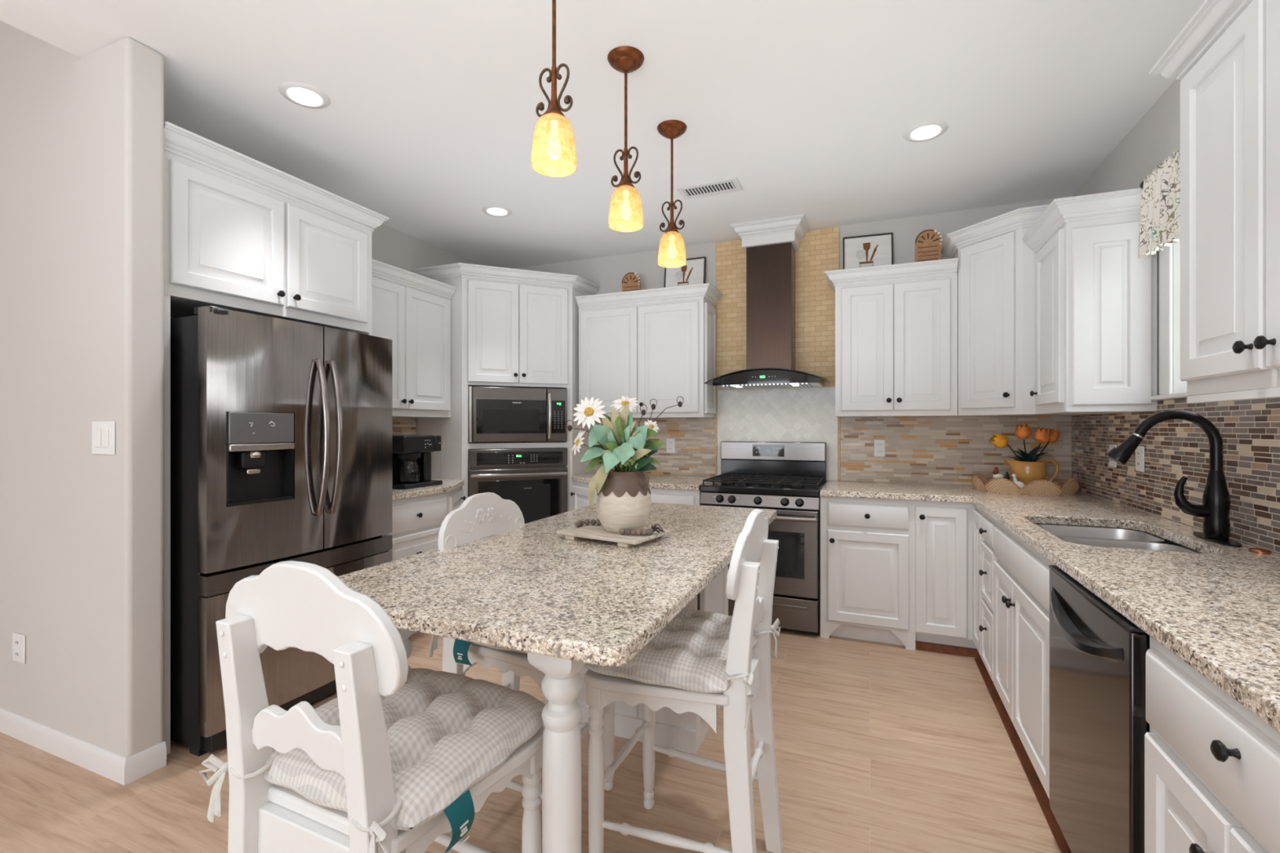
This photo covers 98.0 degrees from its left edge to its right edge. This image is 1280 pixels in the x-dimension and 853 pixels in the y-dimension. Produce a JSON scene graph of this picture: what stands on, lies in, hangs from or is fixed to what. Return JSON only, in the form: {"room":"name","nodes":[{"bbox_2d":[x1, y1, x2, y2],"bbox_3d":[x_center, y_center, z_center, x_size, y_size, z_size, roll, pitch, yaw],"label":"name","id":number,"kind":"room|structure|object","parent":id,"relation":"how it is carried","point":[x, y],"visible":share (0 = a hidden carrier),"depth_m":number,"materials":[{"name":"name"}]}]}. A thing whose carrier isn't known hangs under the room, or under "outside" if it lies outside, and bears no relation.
{"room":"kitchen","nodes":[
{"label":"kitchen","id":0,"kind":"room"},
{"bbox_2d":[0,20,164,758],"bbox_3d":[-3.282,-1.045,2.685,3.083,4.700,0.123,0,0,22],"label":"wall","id":1,"kind":"structure","parent":0,"point":[82,140],"depth_m":2.16,"materials":[{"name":"beige paint"}]},
{"bbox_2d":[12,632,25,664],"bbox_3d":[-2.606,0.930,2.334,0.100,0.118,0.009,0,0,22],"label":"outlet plate","id":2,"kind":"object","parent":1,"relation":"attached to","point":[18,640],"visible":1,"depth_m":2.33,"materials":[{"name":"white plastic"}]},
{"bbox_2d":[0,707,166,785],"bbox_3d":[-3.233,1.260,2.655,2.996,0.090,0.131,0,0,22],"label":"baseboard","id":3,"kind":"structure","parent":1,"relation":"attached to","point":[119,769],"depth_m":2.13,"materials":[{"name":"white paint"}]},
{"bbox_2d":[92,421,115,454],"bbox_3d":[-2.017,0.043,2.089,0.150,0.125,0.010,0,0,22],"label":"light switch","id":4,"kind":"object","parent":1,"relation":"attached to","point":[103,432],"visible":1,"depth_m":2.08,"materials":[{"name":"white plastic"}]},
{"bbox_2d":[164,121,389,755],"bbox_3d":[-1.944,0.061,2.786,0.686,2.488,1.079,0,0,22],"label":"tall cabinet","id":5,"kind":"object","parent":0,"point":[244,233],"visible":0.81,"depth_m":2.48,"materials":[{"name":"white paint"}]},
{"bbox_2d":[372,223,480,435],"bbox_3d":[-1.961,-0.068,3.805,0.120,2.745,2.955,0,0,22],"label":"wall","id":6,"kind":"structure","parent":0,"point":[390,246],"depth_m":4.16,"materials":[{"name":"grey paint"}]},
{"bbox_2d":[392,417,416,435],"bbox_3d":[-1.889,0.162,3.810,0.008,0.456,0.940,0,0,22],"label":"backsplash","id":7,"kind":"structure","parent":6,"relation":"attached to","point":[401,426],"depth_m":4.14,"materials":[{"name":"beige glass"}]},
{"bbox_2d":[372,258,457,417],"bbox_3d":[-1.716,-0.546,3.724,0.390,0.958,0.987,0,0,22],"label":"upper cabinet","id":8,"kind":"object","parent":6,"relation":"attached to","point":[411,309],"visible":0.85,"depth_m":3.79,"materials":[{"name":"white paint"}]},
{"bbox_2d":[0,627,1061,852],"bbox_3d":[-1.836,1.345,1.056,7.000,0.080,8.350,0,0,22],"label":"floor","id":9,"kind":"structure","parent":0,"point":[880,747],"depth_m":2.03,"materials":[{"name":"brown wood"}]},
{"bbox_2d":[170,306,392,756],"bbox_3d":[-1.835,0.417,2.709,0.918,1.775,0.906,0,0,22],"label":"refrigerator","id":10,"kind":"object","parent":9,"relation":"on","point":[282,429],"visible":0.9,"depth_m":2.34,"materials":[{"name":"black metal"}]},
{"bbox_2d":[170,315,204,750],"bbox_3d":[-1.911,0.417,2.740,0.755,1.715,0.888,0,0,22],"label":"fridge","id":11,"kind":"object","parent":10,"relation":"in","point":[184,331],"depth_m":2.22,"materials":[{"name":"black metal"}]},
{"bbox_2d":[215,560,544,852],"bbox_3d":[-0.506,0.770,1.148,0.470,1.069,0.506,0,0,24],"label":"counter chair","id":12,"kind":"object","parent":9,"relation":"on","point":[305,606],"visible":0.82,"depth_m":0.97,"materials":[{"name":"white paint"}]},
{"bbox_2d":[198,668,545,852],"bbox_3d":[-0.493,0.662,1.156,0.497,0.149,0.494,0,0,24],"label":"seat cushion","id":13,"kind":"object","parent":12,"relation":"on","point":[447,732],"visible":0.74,"depth_m":1.05,"materials":[{"name":"fabric"}]},
{"bbox_2d":[386,486,465,635],"bbox_3d":[-1.572,0.866,3.688,0.683,0.878,0.946,0,0,22],"label":"base cabinet","id":14,"kind":"object","parent":9,"relation":"on","point":[417,522],"visible":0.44,"depth_m":3.42,"materials":[{"name":"white paint"}]},
{"bbox_2d":[392,478,464,500],"bbox_3d":[-1.578,0.409,3.689,0.655,0.036,0.944,0,0,22],"label":"countertop","id":15,"kind":"structure","parent":14,"relation":"on","point":[448,485],"depth_m":3.51,"materials":[{"name":"beige stone"}]},
{"bbox_2d":[392,435,442,489],"bbox_3d":[-1.510,0.223,3.652,0.260,0.335,0.338,0,0,22],"label":"coffee maker","id":16,"kind":"object","parent":15,"relation":"on","point":[411,454],"visible":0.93,"depth_m":3.55,"materials":[{"name":"black plastic"}]},
{"bbox_2d":[396,453,421,458],"bbox_3d":[-1.483,0.186,3.572,0.150,0.030,0.150,0,0,22],"label":"basket","id":17,"kind":"object","parent":16,"relation":"on","point":[406,455],"depth_m":3.52,"materials":[{"name":"black plastic"}]},
{"bbox_2d":[411,262,599,511],"bbox_3d":[-1.033,0.060,4.463,1.079,2.490,1.018,0,0,22],"label":"tall cabinet","id":18,"kind":"object","parent":9,"relation":"on","point":[510,327],"visible":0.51,"depth_m":4.21,"materials":[{"name":"white paint"}]},
{"bbox_2d":[468,447,567,523],"bbox_3d":[-0.929,0.537,4.267,0.744,0.732,0.211,0,0,-23],"label":"wall oven","id":19,"kind":"object","parent":18,"relation":"in","point":[535,479],"visible":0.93,"depth_m":4.24,"materials":[{"name":"black metal"}]},
{"bbox_2d":[468,447,566,470],"bbox_3d":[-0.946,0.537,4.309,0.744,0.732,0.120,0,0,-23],"label":"control panel","id":20,"kind":"object","parent":19,"relation":"in","point":[560,466],"depth_m":4.26,"materials":[{"name":"black metal"}]},
{"bbox_2d":[468,386,567,442],"bbox_3d":[-0.931,-0.089,4.272,0.740,0.415,0.200,0,0,-23],"label":"microwave oven","id":21,"kind":"object","parent":18,"relation":"in","point":[495,414],"visible":0.99,"depth_m":4.21,"materials":[{"name":"black metal"}]},
{"bbox_2d":[437,492,614,799],"bbox_3d":[-0.374,0.770,1.897,0.506,1.069,0.470,0,0,22],"label":"counter chair","id":22,"kind":"object","parent":9,"relation":"on","point":[481,516],"visible":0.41,"depth_m":1.87,"materials":[{"name":"white paint"}]},
{"bbox_2d":[427,635,527,666],"bbox_3d":[-0.367,0.662,1.887,0.494,0.149,0.497,0,0,22],"label":"seat cushion","id":23,"kind":"object","parent":22,"relation":"on","point":[460,648],"visible":0.02,"depth_m":1.70,"materials":[{"name":"fabric"}]},
{"bbox_2d":[337,502,777,852],"bbox_3d":[-0.100,0.848,1.963,0.885,0.915,1.782,0,0,22],"label":"kitchen island","id":24,"kind":"object","parent":9,"relation":"on","point":[568,605],"visible":0.59,"depth_m":1.34,"materials":[{"name":"stone"}]},
{"bbox_2d":[556,523,671,547],"bbox_3d":[-0.091,0.377,1.948,0.330,0.026,0.232,0,0,32],"label":"wooden tray","id":25,"kind":"object","parent":24,"relation":"on","point":[595,531],"visible":0.83,"depth_m":1.88,"materials":[{"name":"brown wood"}]},
{"bbox_2d":[574,519,600,527],"bbox_3d":[-0.172,0.352,2.038,0.138,0.022,0.054,0,0,-14],"label":"bead garland","id":26,"kind":"object","parent":25,"relation":"on","point":[579,523],"visible":0.66,"depth_m":2.04,"materials":[{"name":"grey wood"}]},
{"bbox_2d":[595,468,651,533],"bbox_3d":[-0.053,0.259,1.954,0.205,0.210,0.196,0,0,22],"label":"ceramic vase","id":27,"kind":"object","parent":25,"relation":"on","point":[624,500],"visible":0.77,"depth_m":1.88,"materials":[{"name":"brown ceramic"}]},
{"bbox_2d":[573,396,615,470],"bbox_3d":[-0.145,0.076,1.927,0.178,0.360,0.059,0,0,-1],"label":"daisy","id":28,"kind":"object","parent":27,"relation":"in","point":[588,412],"visible":0.98,"depth_m":1.92,"materials":[{"name":"white plant"}]},
{"bbox_2d":[584,407,594,417],"bbox_3d":[-0.176,-0.050,1.923,0.036,0.034,0.020,0,0,22],"label":"flower","id":29,"kind":"object","parent":28,"relation":"on","point":[588,411],"depth_m":1.92,"materials":[{"name":"yellow plant"}]},
{"bbox_2d":[580,423,619,471],"bbox_3d":[-0.129,0.124,1.921,0.150,0.265,0.060,0,0,-20],"label":"leaf sprig","id":30,"kind":"object","parent":27,"relation":"in","point":[597,433],"visible":0.73,"depth_m":1.90,"materials":[{"name":"green plant"}]},
{"bbox_2d":[597,425,631,471],"bbox_3d":[-0.060,0.106,1.933,0.184,0.299,0.080,0,0,1],"label":"leaf sprig","id":31,"kind":"object","parent":27,"relation":"in","point":[611,438],"visible":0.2,"depth_m":1.91,"materials":[{"name":"green plant"}]},
{"bbox_2d":[587,404,651,511],"bbox_3d":[-0.071,0.103,1.908,0.214,0.366,0.096,0,0,-5],"label":"leaf sprig","id":32,"kind":"object","parent":27,"relation":"in","point":[597,481],"visible":0.7,"depth_m":1.88,"materials":[{"name":"beige plant"}]},
{"bbox_2d":[597,420,649,471],"bbox_3d":[-0.063,0.108,1.938,0.213,0.296,0.072,0,0,4],"label":"leaf sprig","id":33,"kind":"object","parent":27,"relation":"in","point":[605,446],"visible":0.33,"depth_m":1.92,"materials":[{"name":"green plant"}]},
{"bbox_2d":[602,430,647,473],"bbox_3d":[-0.052,0.134,1.881,0.100,0.244,0.119,0,0,39],"label":"leaf sprig","id":34,"kind":"object","parent":27,"relation":"in","point":[623,453],"visible":0.88,"depth_m":1.86,"materials":[{"name":"green plant"}]},
{"bbox_2d":[585,413,665,471],"bbox_3d":[-0.050,0.105,1.916,0.278,0.302,0.086,0,0,0],"label":"leaf sprig","id":35,"kind":"object","parent":27,"relation":"in","point":[651,433],"visible":0.52,"depth_m":1.92,"materials":[{"name":"green plant"}]},
{"bbox_2d":[591,416,658,471],"bbox_3d":[-0.053,0.106,1.935,0.233,0.300,0.066,0,0,0],"label":"leaf sprig","id":36,"kind":"object","parent":27,"relation":"in","point":[651,449],"visible":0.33,"depth_m":1.92,"materials":[{"name":"green plant"}]},
{"bbox_2d":[599,422,658,471],"bbox_3d":[-0.056,0.119,1.948,0.243,0.274,0.069,0,0,1],"label":"leaf sprig","id":37,"kind":"object","parent":27,"relation":"in","point":[647,442],"visible":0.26,"depth_m":1.94,"materials":[{"name":"green plant"}]},
{"bbox_2d":[571,430,611,471],"bbox_3d":[-0.150,0.134,1.921,0.182,0.246,0.087,0,0,5],"label":"daisy","id":38,"kind":"object","parent":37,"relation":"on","point":[578,441],"visible":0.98,"depth_m":1.92,"materials":[{"name":"white plant"}]},
{"bbox_2d":[609,395,639,411],"bbox_3d":[-0.054,0.072,1.976,0.095,0.368,0.088,0,0,22],"label":"daisy","id":39,"kind":"object","parent":37,"relation":"on","point":[620,403],"visible":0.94,"depth_m":1.97,"materials":[{"name":"white plant"}]},
{"bbox_2d":[626,412,648,464],"bbox_3d":[-0.019,0.103,1.925,0.114,0.306,0.033,0,0,39],"label":"leaf sprig","id":40,"kind":"object","parent":27,"relation":"in","point":[643,429],"visible":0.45,"depth_m":1.91,"materials":[{"name":"plant"}]},
{"bbox_2d":[626,450,657,471],"bbox_3d":[-0.030,0.140,1.943,0.181,0.231,0.112,0,0,22],"label":"leaf sprig","id":41,"kind":"object","parent":27,"relation":"in","point":[644,464],"visible":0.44,"depth_m":1.90,"materials":[{"name":"green plant"}]},
{"bbox_2d":[630,419,659,471],"bbox_3d":[0.006,0.116,1.943,0.128,0.280,0.039,0,0,-5],"label":"daisy","id":42,"kind":"object","parent":27,"relation":"in","point":[651,425],"visible":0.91,"depth_m":1.95,"materials":[{"name":"white plant"}]},
{"bbox_2d":[618,523,664,535],"bbox_3d":[0.009,0.345,1.867,0.154,0.037,0.051,0,0,-12],"label":"bead garland","id":43,"kind":"object","parent":25,"relation":"on","point":[649,531],"visible":1,"depth_m":1.85,"materials":[{"name":"grey wood"}]},
{"bbox_2d":[570,480,701,510],"bbox_3d":[-0.005,0.866,4.223,1.118,0.878,0.683,0,0,22],"label":"base cabinet","id":44,"kind":"object","parent":9,"relation":"on","point":[580,495],"visible":0.2,"depth_m":3.83,"materials":[{"name":"white paint"}]},
{"bbox_2d":[571,472,711,490],"bbox_3d":[0.001,0.409,4.228,1.113,0.036,0.655,0,0,22],"label":"countertop","id":45,"kind":"structure","parent":44,"relation":"on","point":[658,482],"depth_m":4.04,"materials":[{"name":"beige stone"}]},
{"bbox_2d":[584,508,783,852],"bbox_3d":[0.139,0.770,1.647,0.506,1.069,0.470,0,0,22],"label":"counter chair","id":46,"kind":"object","parent":9,"relation":"on","point":[751,574],"visible":0.87,"depth_m":1.51,"materials":[{"name":"white paint"}]},
{"bbox_2d":[582,608,780,728],"bbox_3d":[0.132,0.662,1.656,0.494,0.149,0.497,0,0,22],"label":"seat cushion","id":47,"kind":"object","parent":46,"relation":"on","point":[690,653],"visible":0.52,"depth_m":1.48,"materials":[{"name":"fabric"}]},
{"bbox_2d":[699,440,826,634],"bbox_3d":[0.857,0.709,3.832,0.764,1.192,0.712,0,0,22],"label":"gas range","id":48,"kind":"object","parent":9,"relation":"on","point":[788,478],"visible":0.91,"depth_m":3.54,"materials":[{"name":"silver metal"}]},
{"bbox_2d":[700,478,826,497],"bbox_3d":[0.861,0.415,3.841,0.764,0.044,0.562,0,0,22],"label":"cooktop","id":49,"kind":"object","parent":48,"relation":"in","point":[712,488],"depth_m":3.62,"materials":[{"name":"black metal"}]},
{"bbox_2d":[820,496,976,650],"bbox_3d":[1.897,0.866,3.438,1.450,0.878,0.683,0,0,22],"label":"base cabinet","id":50,"kind":"object","parent":9,"relation":"on","point":[893,571],"visible":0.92,"depth_m":3.27,"materials":[{"name":"white paint"}]},
{"bbox_2d":[819,480,1279,733],"bbox_3d":[1.332,0.409,2.076,1.445,0.036,3.615,0,0,22],"label":"countertop","id":51,"kind":"structure","parent":50,"relation":"on","point":[1216,609],"depth_m":1.43,"materials":[{"name":"beige stone"}]},
{"bbox_2d":[971,473,1079,495],"bbox_3d":[2.287,0.345,3.323,0.528,0.092,0.378,0,0,30],"label":"wicker tray","id":52,"kind":"object","parent":51,"relation":"on","point":[998,485],"visible":0.81,"depth_m":3.19,"materials":[{"name":"beige wicker"}]},
{"bbox_2d":[991,466,1010,479],"bbox_3d":[2.143,0.312,3.312,0.119,0.143,0.071,0,0,2],"label":"figurine","id":53,"kind":"object","parent":52,"relation":"in","point":[996,473],"visible":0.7,"depth_m":3.30,"materials":[{"name":"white ceramic"}]},
{"bbox_2d":[1003,458,1059,485],"bbox_3d":[2.314,0.287,3.306,0.265,0.192,0.184,0,0,-25],"label":"ceramic pitcher","id":54,"kind":"object","parent":52,"relation":"on","point":[1026,473],"visible":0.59,"depth_m":3.24,"materials":[{"name":"yellow ceramic"}]},
{"bbox_2d":[989,434,1020,461],"bbox_3d":[2.196,0.185,3.307,0.209,0.278,0.081,0,0,22],"label":"tulip","id":55,"kind":"object","parent":54,"relation":"in","point":[1000,441],"visible":0.98,"depth_m":3.30,"materials":[{"name":"yellow plant"}]},
{"bbox_2d":[1014,423,1031,453],"bbox_3d":[2.258,0.154,3.279,0.080,0.340,0.082,0,0,22],"label":"tulip","id":56,"kind":"object","parent":54,"relation":"in","point":[1022,432],"visible":0.98,"depth_m":3.26,"materials":[{"name":"orange plant"}]},
{"bbox_2d":[1007,445,1047,462],"bbox_3d":[2.299,0.184,3.316,0.237,0.140,0.131,0,0,4],"label":"bunch","id":57,"kind":"object","parent":54,"relation":"in","point":[1026,457],"visible":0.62,"depth_m":3.29,"materials":[{"name":"green plant"}]},
{"bbox_2d":[1032,426,1050,462],"bbox_3d":[2.338,0.163,3.255,0.096,0.321,0.080,0,0,13],"label":"tulip","id":58,"kind":"object","parent":54,"relation":"in","point":[1042,435],"visible":0.97,"depth_m":3.23,"materials":[{"name":"orange plant"}]},
{"bbox_2d":[1035,428,1059,462],"bbox_3d":[2.395,0.168,3.317,0.182,0.314,0.072,0,0,10],"label":"tulip","id":59,"kind":"object","parent":54,"relation":"in","point":[1055,435],"visible":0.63,"depth_m":3.28,"materials":[{"name":"orange plant"}]},
{"bbox_2d":[1035,524,1199,553],"bbox_3d":[1.749,0.529,2.080,0.415,0.200,0.680,0,0,22],"label":"sink","id":60,"kind":"object","parent":51,"relation":"in","point":[1086,535],"visible":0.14,"depth_m":2.21,"materials":[{"name":"metal"}]},
{"bbox_2d":[1106,409,1242,547],"bbox_3d":[1.853,0.166,1.961,0.337,0.449,0.250,0,0,22],"label":"kitchen faucet","id":61,"kind":"object","parent":51,"relation":"on","point":[1215,509],"visible":1,"depth_m":1.91,"materials":[{"name":"black metal"}]},
{"bbox_2d":[1202,470,1231,539],"bbox_3d":[1.977,0.267,1.910,0.068,0.232,0.068,0,0,22],"label":"faucet","id":62,"kind":"object","parent":61,"relation":"on","point":[1216,504],"depth_m":1.89,"materials":[{"name":"black metal"}]},
{"bbox_2d":[1248,547,1271,554],"bbox_3d":[1.923,0.385,1.726,0.048,0.012,0.048,0,0,22],"label":"button","id":63,"kind":"object","parent":51,"relation":"on","point":[1256,550],"visible":1,"depth_m":1.72,"materials":[{"name":"orange metal"}]},
{"bbox_2d":[972,506,997,681],"bbox_3d":[2.036,0.866,2.745,0.670,0.878,0.585,0,0,22],"label":"base cabinet","id":64,"kind":"object","parent":9,"relation":"on","point":[983,525],"visible":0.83,"depth_m":2.83,"materials":[{"name":"white paint"}]},
{"bbox_2d":[915,640,1071,852],"bbox_3d":[1.225,1.285,1.830,0.375,0.040,2.999,0,0,22],"label":"trim","id":65,"kind":"structure","parent":9,"relation":"on","point":[1035,783],"depth_m":2.34,"materials":[{"name":"brown wood"}]},
{"bbox_2d":[993,522,1172,799],"bbox_3d":[1.749,0.866,2.052,0.670,0.878,0.912,0,0,22],"label":"base cabinet","id":66,"kind":"object","parent":9,"relation":"on","point":[1021,575],"visible":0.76,"depth_m":2.08,"materials":[{"name":"white paint"}]},
{"bbox_2d":[1048,564,1149,852],"bbox_3d":[1.435,0.867,1.361,0.644,0.867,0.591,0,0,22],"label":"dishwasher","id":67,"kind":"object","parent":9,"relation":"on","point":[1099,726],"visible":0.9,"depth_m":1.38,"materials":[{"name":"black metal"}]},
{"bbox_2d":[1144,635,1279,852],"bbox_3d":[1.179,0.866,0.673,0.670,0.878,0.865,0,0,22],"label":"base cabinet","id":68,"kind":"object","parent":9,"relation":"on","point":[1212,765],"visible":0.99,"depth_m":0.96,"materials":[{"name":"white paint"}]},
{"bbox_2d":[0,0,1204,268],"bbox_3d":[-1.836,-2.340,1.056,7.000,1.800,8.350,0,0,22],"label":"ceiling","id":69,"kind":"structure","parent":0,"point":[430,119],"depth_m":2.42,"materials":[{"name":"paint"}]},
{"bbox_2d":[278,81,330,108],"bbox_3d":[-1.456,-1.435,2.420,0.196,0.008,0.196,0,0,22],"label":"recessed light","id":70,"kind":"object","parent":69,"relation":"in","point":[301,94],"visible":1,"depth_m":2.41,"materials":[{"name":"white paint"}]},
{"bbox_2d":[481,204,511,217],"bbox_3d":[-0.953,-1.435,3.716,0.196,0.008,0.196,0,0,22],"label":"recessed light","id":71,"kind":"object","parent":69,"relation":"in","point":[497,211],"visible":1,"depth_m":3.71,"materials":[{"name":"white paint"}]},
{"bbox_2d":[530,0,577,177],"bbox_3d":[-0.260,-1.111,1.681,0.144,0.656,0.144,0,0,22],"label":"pendant lamp","id":72,"kind":"object","parent":69,"relation":"hanging from","point":[553,151],"visible":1,"depth_m":1.66,"materials":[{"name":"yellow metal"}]},
{"bbox_2d":[607,45,644,232],"bbox_3d":[-0.055,-1.111,2.176,0.144,0.656,0.144,0,0,22],"label":"pendant lamp","id":73,"kind":"object","parent":69,"relation":"hanging from","point":[625,211],"visible":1,"depth_m":2.15,"materials":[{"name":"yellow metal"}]},
{"bbox_2d":[657,120,686,267],"bbox_3d":[0.154,-1.111,2.683,0.144,0.656,0.144,0,0,22],"label":"pendant lamp","id":74,"kind":"object","parent":69,"relation":"hanging from","point":[672,251],"visible":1,"depth_m":2.65,"materials":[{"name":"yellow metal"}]},
{"bbox_2d":[675,177,742,199],"bbox_3d":[0.420,-1.435,3.365,0.370,0.010,0.180,0,0,22],"label":"ceiling vent","id":75,"kind":"object","parent":69,"relation":"in","point":[731,184],"visible":1,"depth_m":3.36,"materials":[{"name":"white metal"}]},
{"bbox_2d":[903,120,948,142],"bbox_3d":[1.392,-1.435,2.714,0.196,0.008,0.196,0,0,22],"label":"recessed light","id":76,"kind":"object","parent":69,"relation":"in","point":[928,130],"visible":1,"depth_m":2.71,"materials":[{"name":"white paint"}]},
{"bbox_2d":[515,195,1072,485],"bbox_3d":[0.754,-0.068,4.346,4.725,2.745,0.120,0,0,22],"label":"wall","id":77,"kind":"structure","parent":0,"point":[607,273],"depth_m":4.35,"materials":[{"name":"grey paint"}]},
{"bbox_2d":[575,283,722,418],"bbox_3d":[0.066,-0.544,4.353,1.091,0.955,0.390,0,0,22],"label":"upper cabinet","id":78,"kind":"object","parent":77,"relation":"attached to","point":[658,344],"visible":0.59,"depth_m":4.19,"materials":[{"name":"white paint"}]},
{"bbox_2d":[622,272,640,292],"bbox_3d":[-0.070,-1.090,4.456,0.164,0.288,0.034,0,0,22],"label":"sign","id":79,"kind":"object","parent":78,"relation":"on","point":[631,281],"visible":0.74,"depth_m":4.45,"materials":[{"name":"brown wood"}]},
{"bbox_2d":[594,417,715,476],"bbox_3d":[0.100,0.162,4.547,1.052,0.456,0.008,0,0,22],"label":"backsplash","id":80,"kind":"structure","parent":77,"relation":"attached to","point":[694,455],"depth_m":4.43,"materials":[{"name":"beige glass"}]},
{"bbox_2d":[666,438,675,453],"bbox_3d":[0.247,0.155,4.475,0.072,0.118,0.009,0,0,22],"label":"outlet plate","id":81,"kind":"object","parent":80,"relation":"attached to","point":[670,442],"visible":1,"depth_m":4.47,"materials":[{"name":"white plastic"}]},
{"bbox_2d":[663,256,706,287],"bbox_3d":[0.351,-1.135,4.399,0.335,0.385,0.069,0,0,22],"label":"framed print","id":82,"kind":"object","parent":77,"relation":"attached to","point":[693,273],"visible":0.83,"depth_m":4.39,"materials":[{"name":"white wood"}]},
{"bbox_2d":[715,390,716,475],"bbox_3d":[0.593,0.052,4.340,0.015,0.675,0.014,0,0,22],"label":"trim","id":83,"kind":"structure","parent":77,"relation":"attached to","point":[716,390],"depth_m":4.33,"materials":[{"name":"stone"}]},
{"bbox_2d":[704,213,831,389],"bbox_3d":[0.907,-0.859,3.941,0.820,1.160,0.487,0,0,22],"label":"range hood","id":84,"kind":"object","parent":77,"relation":"attached to","point":[770,246],"visible":1,"depth_m":3.94,"materials":[{"name":"brown metal"}]},
{"bbox_2d":[712,369,822,389],"bbox_3d":[0.910,-0.334,3.949,0.710,0.094,0.445,0,0,22],"label":"hood","id":85,"kind":"object","parent":84,"relation":"attached to","point":[749,379],"depth_m":3.76,"materials":[{"name":"metal"}]},
{"bbox_2d":[716,386,837,480],"bbox_3d":[1.012,0.052,4.169,0.886,0.676,0.010,0,0,22],"label":"tile panel","id":86,"kind":"object","parent":77,"relation":"attached to","point":[782,414],"visible":0.64,"depth_m":4.15,"materials":[{"name":"white tile"}]},
{"bbox_2d":[715,226,839,389],"bbox_3d":[1.012,-0.859,4.169,0.906,1.143,0.010,0,0,22],"label":"tile panel","id":87,"kind":"object","parent":77,"relation":"attached to","point":[818,253],"visible":0.5,"depth_m":4.09,"materials":[{"name":"beige tile"}]},
{"bbox_2d":[838,417,839,480],"bbox_3d":[1.429,0.052,3.995,0.015,0.675,0.014,0,0,22],"label":"trim","id":88,"kind":"structure","parent":77,"relation":"attached to","point":[838,417],"depth_m":3.99,"materials":[{"name":"stone"}]},
{"bbox_2d":[824,257,958,417],"bbox_3d":[1.648,-0.544,3.699,0.774,0.955,0.390,0,0,22],"label":"upper cabinet","id":89,"kind":"object","parent":77,"relation":"attached to","point":[896,325],"visible":1,"depth_m":3.54,"materials":[{"name":"white paint"}]},
{"bbox_2d":[915,229,942,262],"bbox_3d":[1.881,-1.115,3.628,0.159,0.338,0.034,0,0,22],"label":"sign","id":90,"kind":"object","parent":89,"relation":"on","point":[928,243],"visible":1,"depth_m":3.63,"materials":[{"name":"brown wood"}]},
{"bbox_2d":[840,416,1071,485],"bbox_3d":[2.065,0.162,3.735,1.357,0.456,0.008,0,0,22],"label":"backsplash","id":91,"kind":"structure","parent":77,"relation":"attached to","point":[941,450],"depth_m":3.75,"materials":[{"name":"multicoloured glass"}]},
{"bbox_2d":[874,440,884,457],"bbox_3d":[1.673,0.152,3.886,0.072,0.118,0.009,0,0,22],"label":"outlet plate","id":92,"kind":"object","parent":91,"relation":"attached to","point":[879,445],"visible":1,"depth_m":3.88,"materials":[{"name":"white plastic"}]},
{"bbox_2d":[941,204,1098,416],"bbox_3d":[2.232,-0.626,3.308,0.721,1.118,0.666,0,0,22],"label":"upper cabinet","id":93,"kind":"object","parent":77,"relation":"attached to","point":[996,270],"visible":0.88,"depth_m":3.19,"materials":[{"name":"white paint"}]},
{"bbox_2d":[843,232,893,269],"bbox_3d":[1.591,-1.143,3.887,0.325,0.400,0.071,0,0,18],"label":"framed print","id":94,"kind":"object","parent":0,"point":[872,250],"visible":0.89,"depth_m":3.89,"materials":[{"name":"white paper"}]},
{"bbox_2d":[1072,79,1279,554],"bbox_3d":[1.245,-0.068,-0.263,0.160,2.745,8.265,0,0,22],"label":"wall","id":95,"kind":"structure","parent":0,"point":[1156,135],"depth_m":2.49,"materials":[{"name":"grey paint"}]},
{"bbox_2d":[1022,187,1157,413],"bbox_3d":[2.175,-0.551,2.724,0.391,0.968,0.577,0,0,22],"label":"upper cabinet","id":96,"kind":"object","parent":95,"relation":"attached to","point":[1096,301],"visible":0.95,"depth_m":2.52,"materials":[{"name":"white paint"}]},
{"bbox_2d":[1139,180,1143,189],"bbox_3d":[2.009,-1.030,1.933,0.104,0.040,0.957,0,0,22],"label":"curtain rod","id":97,"kind":"object","parent":95,"relation":"attached to","point":[1142,182],"visible":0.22,"depth_m":2.37,"materials":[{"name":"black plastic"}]},
{"bbox_2d":[1137,145,1180,258],"bbox_3d":[1.958,-0.877,1.937,0.049,0.339,0.875,0,0,22],"label":"window valance","id":98,"kind":"object","parent":97,"relation":"hanging from","point":[1160,209],"visible":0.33,"depth_m":2.19,"materials":[{"name":"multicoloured fabric"}]},
{"bbox_2d":[1151,243,1186,400],"bbox_3d":[2.124,-0.594,1.925,0.185,0.962,1.040,0,0,22],"label":"window","id":99,"kind":"structure","parent":95,"relation":"in","point":[1166,256],"depth_m":2.35,"materials":[{"name":"white paint"}]},
{"bbox_2d":[1071,397,1279,553],"bbox_3d":[2.005,0.139,1.798,0.008,0.502,3.615,0,0,22],"label":"backsplash","id":100,"kind":"structure","parent":95,"relation":"attached to","point":[1249,430],"depth_m":2.19,"materials":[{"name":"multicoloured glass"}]},
{"bbox_2d":[1135,445,1144,471],"bbox_3d":[2.320,0.150,2.585,0.009,0.118,0.085,0,0,22],"label":"outlet plate","id":101,"kind":"object","parent":100,"relation":"attached to","point":[1140,451],"visible":0.95,"depth_m":2.57,"materials":[{"name":"white plastic"}]},
{"bbox_2d":[1148,0,1279,404],"bbox_3d":[1.553,-0.565,1.219,0.391,1.000,0.817,0,0,22],"label":"upper cabinet","id":102,"kind":"object","parent":95,"relation":"attached to","point":[1226,58],"visible":1,"depth_m":1.36,"materials":[{"name":"white paint"}]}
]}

